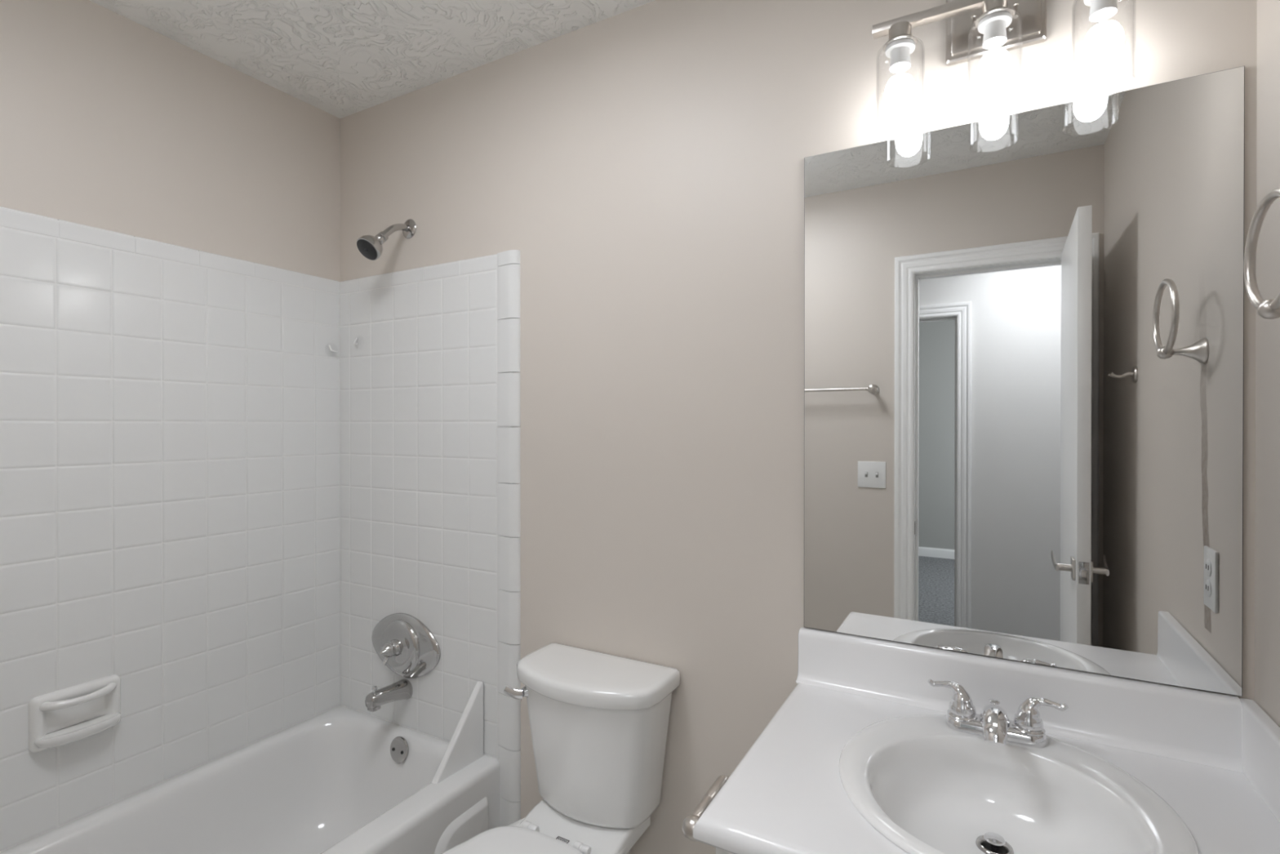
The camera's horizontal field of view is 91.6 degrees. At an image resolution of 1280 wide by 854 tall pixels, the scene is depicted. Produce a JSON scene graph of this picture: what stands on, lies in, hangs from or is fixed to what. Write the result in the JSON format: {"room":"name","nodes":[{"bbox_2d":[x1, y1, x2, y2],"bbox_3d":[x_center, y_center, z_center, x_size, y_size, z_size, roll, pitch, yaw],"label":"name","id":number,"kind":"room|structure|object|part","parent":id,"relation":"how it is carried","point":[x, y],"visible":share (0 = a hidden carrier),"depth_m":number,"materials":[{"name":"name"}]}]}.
{"room":"bathroom","nodes":[
{"label":"bathroom","id":0,"kind":"room"},
{"bbox_2d":[0,0,340,852],"bbox_3d":[-1.471,0.136,1.490,0.108,2.405,1.600,0,0,29],"label":"wall","id":1,"kind":"structure","parent":0,"point":[170,214],"depth_m":1.68,"materials":[{"name":"beige paint"}]},
{"bbox_2d":[27,674,120,752],"bbox_3d":[-1.365,0.700,1.519,0.053,0.130,0.176,0,0,29],"label":"soap dish","id":2,"kind":"object","parent":1,"relation":"attached to","point":[73,713],"visible":1,"depth_m":1.51,"materials":[{"name":"white ceramic"}]},
{"bbox_2d":[34,711,120,747],"bbox_3d":[-1.362,0.744,1.518,0.046,0.029,0.166,0,0,29],"label":"tray","id":3,"kind":"object","parent":2,"relation":"on","point":[68,731],"depth_m":1.51,"materials":[{"name":"white ceramic"}]},
{"bbox_3d":[-1.417,-0.479,1.482,0.008,0.047,1.537,0,0,29],"label":"trim","id":4,"kind":"part","parent":1,"relation":"part of","materials":[{"name":"white tile"}]},
{"bbox_2d":[328,344,337,352],"bbox_3d":[-1.045,-0.264,2.118,0.020,0.046,0.046,0,0,29],"label":"hook","id":5,"kind":"object","parent":1,"relation":"attached to","point":[329,345],"visible":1,"depth_m":2.11,"materials":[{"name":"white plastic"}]},
{"bbox_2d":[88,0,655,119],"bbox_3d":[-0.382,-1.095,0.933,2.547,0.060,1.700,0,0,29],"label":"ceiling","id":6,"kind":"structure","parent":0,"point":[342,59],"depth_m":1.69,"materials":[{"name":"white paint"}]},
{"bbox_2d":[339,0,1257,853],"bbox_3d":[0.004,0.135,1.629,2.547,2.405,0.117,0,0,29],"label":"wall","id":7,"kind":"structure","parent":0,"point":[572,399],"depth_m":1.60,"materials":[{"name":"beige paint"}]},
{"bbox_2d":[356,218,416,260],"bbox_3d":[-0.783,-0.584,1.916,0.076,0.160,0.179,0,0,29],"label":"shower","id":8,"kind":"object","parent":7,"relation":"attached to","point":[370,246],"visible":1,"depth_m":1.88,"materials":[{"name":"silver metal"}]},
{"bbox_3d":[-0.765,-0.610,1.946,0.021,0.068,0.106,0,0,29],"label":"shower arm","id":9,"kind":"part","parent":8,"relation":"part of","materials":[{"name":"silver metal"}]},
{"bbox_2d":[364,678,413,711],"bbox_3d":[-0.784,0.830,1.937,0.063,0.082,0.138,0,0,29],"label":"tub spout","id":10,"kind":"object","parent":7,"relation":"attached to","point":[402,689],"visible":1,"depth_m":1.92,"materials":[{"name":"silver metal"}]},
{"bbox_3d":[-0.808,0.802,1.894,0.017,0.026,0.017,0,0,29],"label":"lift knob","id":11,"kind":"part","parent":10,"relation":"part of","materials":[{"name":"silver metal"}]},
{"bbox_2d":[371,612,440,678],"bbox_3d":[-0.677,0.650,1.899,0.296,0.191,0.098,0,0,29],"label":"shower valve","id":12,"kind":"object","parent":7,"relation":"attached to","point":[404,644],"visible":1,"depth_m":1.85,"materials":[{"name":"silver metal"}]},
{"bbox_3d":[-0.790,0.724,1.940,0.015,0.035,0.028,0,0,35],"label":"lever","id":13,"kind":"part","parent":12,"relation":"part of","materials":[{"name":"silver metal"}]},
{"bbox_3d":[-0.784,0.696,1.940,0.052,0.052,0.065,0,0,29],"label":"knob","id":14,"kind":"part","parent":12,"relation":"part of","materials":[{"name":"silver metal"}]},
{"bbox_3d":[-0.725,0.253,1.985,0.712,1.418,0.008,0,0,29],"label":"panel","id":15,"kind":"part","parent":7,"relation":"part of","materials":[{"name":"white tile"}]},
{"bbox_3d":[-0.691,0.416,1.961,0.793,1.840,0.017,0,0,29],"label":"trim","id":16,"kind":"part","parent":7,"relation":"part of","materials":[{"name":"white tile"}]},
{"bbox_2d":[871,0,1133,137],"bbox_3d":[0.652,-0.711,1.144,0.418,0.278,0.124,0,0,29],"label":"vanity light","id":17,"kind":"object","parent":7,"relation":"attached to","point":[985,29],"visible":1,"depth_m":1.15,"materials":[{"name":"silver metal"}]},
{"bbox_3d":[0.503,-0.628,1.205,0.057,0.092,0.057,0,0,29],"label":"light bulb","id":18,"kind":"part","parent":17,"relation":"part of","materials":[{"name":"white glass"}]},
{"bbox_3d":[0.503,-0.655,1.205,0.086,0.165,0.086,0,0,29],"label":"lamp shade","id":19,"kind":"part","parent":17,"relation":"part of","materials":[{"name":"clear glass"}]},
{"bbox_3d":[0.642,-0.627,1.128,0.057,0.092,0.057,0,0,29],"label":"light bulb","id":20,"kind":"part","parent":17,"relation":"part of","materials":[{"name":"white glass"}]},
{"bbox_3d":[0.642,-0.654,1.128,0.086,0.165,0.086,0,0,29],"label":"lamp shade","id":21,"kind":"part","parent":17,"relation":"part of","materials":[{"name":"clear glass"}]},
{"bbox_3d":[0.657,-0.769,1.154,0.077,0.034,0.062,0,0,29],"label":"arm","id":22,"kind":"part","parent":17,"relation":"part of","materials":[{"name":"silver metal"}]},
{"bbox_3d":[0.781,-0.654,1.050,0.086,0.165,0.086,0,0,29],"label":"lamp shade","id":23,"kind":"part","parent":17,"relation":"part of","materials":[{"name":"clear glass"}]},
{"bbox_3d":[0.781,-0.627,1.050,0.057,0.092,0.057,0,0,29],"label":"light bulb","id":24,"kind":"part","parent":17,"relation":"part of","materials":[{"name":"white glass"}]},
{"bbox_2d":[795,626,1243,773],"bbox_3d":[0.663,0.502,1.191,0.725,0.114,0.038,0,0,29],"label":"backsplash","id":25,"kind":"structure","parent":7,"relation":"attached to","point":[1202,727],"depth_m":1.14,"materials":[{"name":"white stone"}]},
{"bbox_2d":[804,66,1244,696],"bbox_3d":[0.678,-0.075,1.200,0.721,1.036,0.005,0,0,29],"label":"wall mirror","id":26,"kind":"object","parent":7,"relation":"attached to","point":[1024,332],"visible":1,"depth_m":1.16,"materials":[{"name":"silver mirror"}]},
{"bbox_2d":[1253,0,1279,727],"bbox_3d":[0.673,0.140,0.320,0.100,2.405,1.550,0,0,29],"label":"wall","id":27,"kind":"structure","parent":0,"point":[1267,473],"depth_m":0.97,"materials":[{"name":"beige paint"}]},
{"bbox_2d":[1243,187,1279,319],"bbox_3d":[0.835,-0.214,0.789,0.077,0.178,0.174,0,0,29],"label":"towel ring","id":28,"kind":"object","parent":27,"relation":"attached to","point":[1269,308],"visible":1,"depth_m":0.84,"materials":[{"name":"silver metal"}]},
{"bbox_3d":[0.835,-0.152,0.789,0.077,0.054,0.054,0,0,29],"label":"post","id":29,"kind":"part","parent":28,"relation":"part of","materials":[{"name":"silver metal"}]},
{"bbox_3d":[-0.385,1.370,0.939,2.547,0.060,1.710,0,0,29],"label":"floor","id":30,"kind":"structure","parent":0,"visible":0},
{"bbox_2d":[0,705,500,853],"bbox_3d":[-1.090,1.152,1.310,0.749,0.374,1.545,0,0,29],"label":"bathtub","id":31,"kind":"object","parent":30,"relation":"on","point":[340,779],"visible":0.94,"depth_m":1.80,"materials":[{"name":"white ceramic"}]},
{"bbox_3d":[-0.747,1.001,1.932,0.077,0.076,0.020,0,0,29],"label":"overflow plate","id":32,"kind":"part","parent":31,"relation":"part of","materials":[{"name":"silver metal"}]},
{"bbox_2d":[431,680,483,783],"bbox_3d":[-0.514,0.856,1.761,0.022,0.220,0.176,0,0,33],"label":"guard","id":33,"kind":"object","parent":31,"relation":"on","point":[465,746],"visible":1,"depth_m":1.78,"materials":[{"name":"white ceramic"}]},
{"bbox_3d":[-0.472,1.186,1.666,0.017,0.297,0.200,0,0,29],"label":"apron panel","id":34,"kind":"part","parent":31,"relation":"part of","materials":[{"name":"white ceramic"}]},
{"bbox_2d":[440,642,679,853],"bbox_3d":[-0.240,0.964,1.321,0.400,0.749,0.690,0,0,29],"label":"toilet","id":35,"kind":"object","parent":30,"relation":"on","point":[599,721],"visible":1,"depth_m":1.44,"materials":[{"name":"white ceramic"}]},
{"bbox_3d":[-0.303,0.922,1.207,0.364,0.024,0.430,0,0,29],"label":"seat lid","id":36,"kind":"part","parent":35,"relation":"part of","materials":[{"name":"white plastic"}]},
{"bbox_3d":[-0.316,0.659,1.547,0.049,0.035,0.014,0,0,4],"label":"lever","id":37,"kind":"part","parent":35,"relation":"part of","materials":[{"name":"silver metal"}]},
{"bbox_3d":[-0.285,0.660,1.553,0.017,0.032,0.029,0,0,-34],"label":"flush lever","id":38,"kind":"part","parent":35,"relation":"part of","materials":[{"name":"silver metal"}]},
{"bbox_3d":[-0.124,0.784,1.527,0.369,0.308,0.195,0,0,29],"label":"tank","id":39,"kind":"part","parent":35,"relation":"part of","materials":[{"name":"white ceramic"}]},
{"bbox_3d":[-0.125,0.612,1.524,0.398,0.045,0.222,0,0,29],"label":"tank lid","id":40,"kind":"part","parent":35,"relation":"part of","materials":[{"name":"white ceramic"}]},
{"bbox_2d":[715,847,733,853],"bbox_3d":[0.546,0.966,0.948,0.726,0.749,0.578,0,0,29],"label":"vanity cabinet","id":41,"kind":"object","parent":30,"relation":"on","point":[718,851],"visible":0.02,"depth_m":0.91,"materials":[{"name":"white paint"}]},
{"bbox_2d":[682,774,729,841],"bbox_3d":[0.135,0.627,1.028,0.072,0.036,0.178,0,0,29],"label":"toilet paper holder","id":42,"kind":"object","parent":41,"relation":"attached to","point":[689,822],"visible":0.44,"depth_m":1.01,"materials":[{"name":"silver metal"}]},
{"bbox_3d":[0.100,0.627,0.966,0.072,0.036,0.036,0,0,29],"label":"post","id":43,"kind":"part","parent":42,"relation":"part of","materials":[{"name":"silver metal"}]},
{"bbox_2d":[693,626,1279,853],"bbox_3d":[0.540,0.518,0.953,0.745,0.144,0.573,0,0,29],"label":"countertop","id":44,"kind":"structure","parent":41,"relation":"on","point":[1213,757],"depth_m":1.04,"materials":[{"name":"white stone"}]},
{"bbox_2d":[927,678,1068,747],"bbox_3d":[0.633,0.505,1.091,0.173,0.076,0.174,0,0,-9],"label":"faucet","id":45,"kind":"object","parent":44,"relation":"on","point":[993,723],"visible":1,"depth_m":1.07,"materials":[{"name":"silver metal"}]},
{"bbox_3d":[0.570,0.490,1.141,0.078,0.045,0.041,0,0,29],"label":"lever","id":46,"kind":"part","parent":45,"relation":"part of","materials":[{"name":"silver metal"}]},
{"bbox_3d":[0.586,0.515,1.132,0.050,0.019,0.050,0,0,29],"label":"handle","id":47,"kind":"part","parent":45,"relation":"part of","materials":[{"name":"silver metal"}]},
{"bbox_3d":[0.641,0.511,1.125,0.018,0.036,0.018,0,0,29],"label":"lift rod","id":48,"kind":"part","parent":45,"relation":"part of","materials":[{"name":"silver metal"}]},
{"bbox_3d":[0.606,0.507,1.063,0.054,0.066,0.151,0,0,29],"label":"spout","id":49,"kind":"part","parent":45,"relation":"part of","materials":[{"name":"silver metal"}]},
{"bbox_3d":[0.630,0.533,1.107,0.157,0.021,0.054,0,0,29],"label":"plate","id":50,"kind":"part","parent":45,"relation":"part of","materials":[{"name":"silver metal"}]},
{"bbox_3d":[0.675,0.515,1.082,0.050,0.019,0.050,0,0,29],"label":"handle","id":51,"kind":"part","parent":45,"relation":"part of","materials":[{"name":"silver metal"}]},
{"bbox_3d":[0.691,0.490,1.073,0.078,0.045,0.041,0,0,29],"label":"lever","id":52,"kind":"part","parent":45,"relation":"part of","materials":[{"name":"silver metal"}]},
{"bbox_2d":[839,714,1199,853],"bbox_3d":[0.543,0.614,0.947,0.458,0.142,0.480,0,0,29],"label":"sink","id":53,"kind":"object","parent":44,"relation":"in","point":[929,786],"visible":0.91,"depth_m":1.02,"materials":[{"name":"white ceramic"}]}
]}

